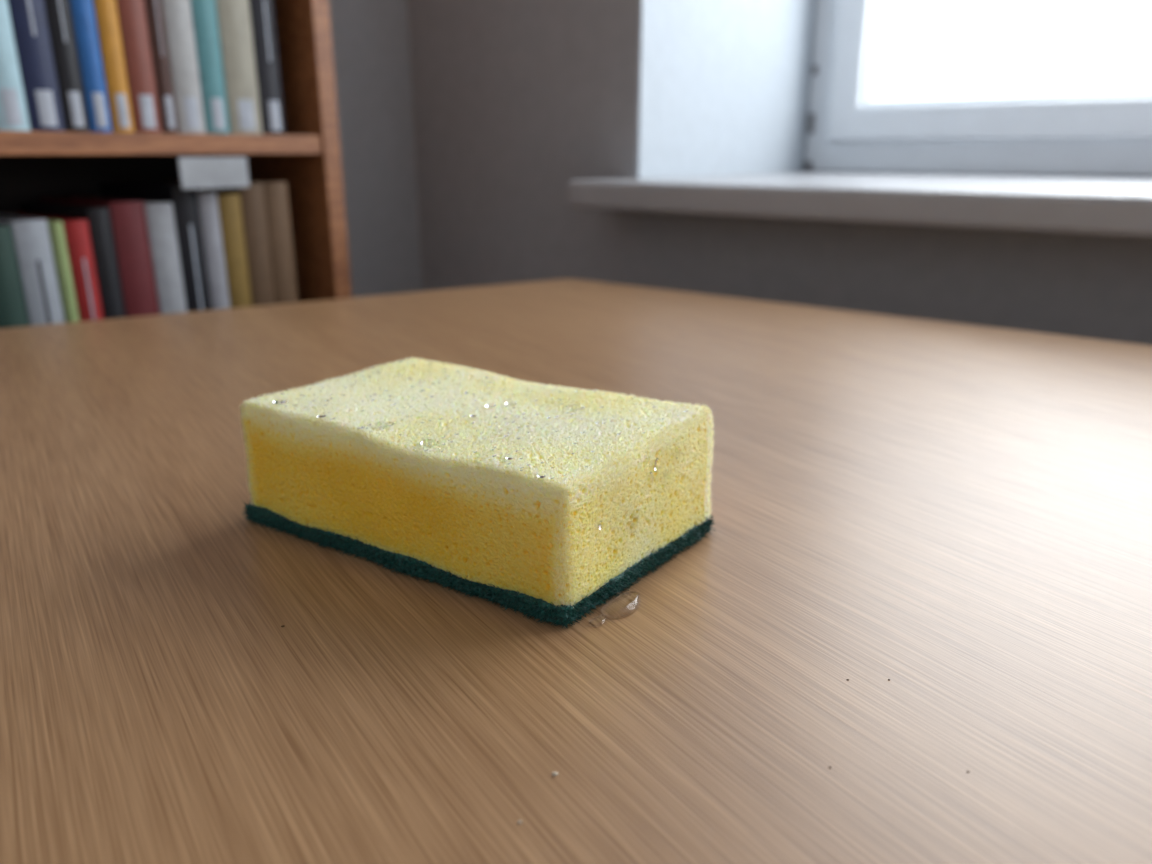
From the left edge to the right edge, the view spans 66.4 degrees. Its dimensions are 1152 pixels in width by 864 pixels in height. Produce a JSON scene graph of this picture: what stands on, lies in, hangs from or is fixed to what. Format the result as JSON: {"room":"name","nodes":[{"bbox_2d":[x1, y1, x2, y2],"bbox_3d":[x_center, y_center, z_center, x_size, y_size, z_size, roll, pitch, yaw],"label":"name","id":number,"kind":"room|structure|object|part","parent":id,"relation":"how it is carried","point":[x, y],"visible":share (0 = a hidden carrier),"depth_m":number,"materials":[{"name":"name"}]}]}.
{"room":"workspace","nodes":[
{"label":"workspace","id":0,"kind":"room"},
{"bbox_2d":[329,0,422,297],"bbox_3d":[-1.021,-0.491,0.270,0.100,2.490,2.420,14,23,37],"label":"wall","id":1,"kind":"structure","parent":0,"point":[371,46],"depth_m":1.18,"materials":[{"name":"grey paint"}]},
{"bbox_2d":[407,0,1151,345],"bbox_3d":[0.928,-0.569,0.513,2.780,2.490,0.502,14,23,37],"label":"wall","id":2,"kind":"structure","parent":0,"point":[515,102],"depth_m":1.04,"materials":[{"name":"grey paint"}]},
{"bbox_2d":[567,179,1151,237],"bbox_3d":[0.618,-0.120,0.526,1.560,0.030,0.090,14,23,37],"label":"window sill","id":3,"kind":"structure","parent":2,"relation":"attached to","point":[1078,212],"depth_m":0.75,"materials":[{"name":"white paint"}]},
{"bbox_2d":[804,0,1151,177],"bbox_3d":[0.930,-0.849,0.690,1.496,1.260,0.098,14,23,37],"label":"window","id":4,"kind":"structure","parent":2,"relation":"attached to","point":[1056,157],"depth_m":1.17,"materials":[{"name":"white plastic"}]},
{"bbox_2d":[803,161,811,168],"bbox_3d":[0.344,-0.396,1.307,0.012,0.012,0.012,0,18,0],"label":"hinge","id":5,"kind":"object","parent":4,"relation":"attached to","point":[807,164],"visible":1,"depth_m":1.30,"materials":[{"name":"metal"}]},
{"bbox_2d":[807,114,814,132],"bbox_3d":[0.344,-0.452,1.289,0.010,0.027,0.010,0,18,0],"label":"barrel","id":6,"kind":"object","parent":4,"relation":"attached to","point":[811,117],"visible":1,"depth_m":1.28,"materials":[{"name":"metal"}]},
{"bbox_2d":[812,65,817,74],"bbox_3d":[0.344,-0.521,1.267,0.008,0.012,0.008,0,18,0],"label":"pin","id":7,"kind":"object","parent":4,"relation":"attached to","point":[815,67],"visible":1,"depth_m":1.26,"materials":[{"name":"metal"}]},
{"bbox_3d":[0.665,-0.917,0.891,0.740,1.178,0.068,14,23,37],"label":"sash","id":8,"kind":"part","parent":4,"relation":"part of","materials":[{"name":"white"}]},
{"bbox_2d":[862,0,1151,105],"bbox_3d":[0.662,-0.916,0.888,0.652,1.090,0.036,14,23,37],"label":"bead","id":9,"kind":"object","parent":4,"relation":"attached to","point":[877,6],"visible":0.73,"depth_m":1.20,"materials":[{"name":"white plastic"}]},
{"bbox_3d":[0.200,0.812,0.365,4.800,0.050,4.600,0,18,0],"label":"floor","id":10,"kind":"structure","parent":0,"visible":0},
{"bbox_2d":[0,0,351,301],"bbox_3d":[-0.464,-0.358,0.757,0.215,1.940,0.450,14,23,37],"label":"bookshelf","id":11,"kind":"object","parent":10,"relation":"on","point":[34,165],"visible":0.2,"depth_m":0.87,"materials":[{"name":"brown wood"}]},
{"bbox_3d":[-0.545,-0.374,0.822,0.006,1.930,0.410,14,23,37],"label":"panel","id":12,"kind":"part","parent":11,"relation":"part of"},
{"bbox_2d":[0,0,297,328],"bbox_3d":[-0.457,-0.129,0.818,0.151,1.390,0.397,14,23,37],"label":"books","id":13,"kind":"object","parent":11,"relation":"on","point":[135,249],"visible":0.28,"depth_m":0.77,"materials":[{"name":"paper"}]},
{"bbox_2d":[0,279,1151,863],"bbox_3d":[0.125,0.407,0.334,1.231,0.740,1.379,-13,22,-35],"label":"wooden table","id":14,"kind":"object","parent":10,"relation":"on","point":[956,515],"visible":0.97,"depth_m":0.23,"materials":[{"name":"brown wood"}]},
{"bbox_2d":[238,356,714,627],"bbox_3d":[-0.033,0.010,0.288,0.140,0.044,0.084,11,21,32],"label":"sponge","id":15,"kind":"object","parent":14,"relation":"on","point":[544,502],"visible":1,"depth_m":0.26,"materials":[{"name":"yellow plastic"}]},
{"bbox_2d":[589,591,639,626],"bbox_3d":[0.011,0.048,0.240,0.008,0.003,0.022,13,22,34],"label":"puddle","id":16,"kind":"object","parent":14,"relation":"on","point":[623,605],"visible":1,"depth_m":0.24,"materials":[{"name":"clear liquid"}]},
{"bbox_2d":[281,625,968,823],"bbox_3d":[-0.001,0.064,0.192,0.165,0.001,0.060,3,18,9],"label":"crumbs","id":17,"kind":"object","parent":14,"relation":"on","point":[553,773],"visible":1,"depth_m":0.18,"materials":[{"name":"beige food"}]}
]}

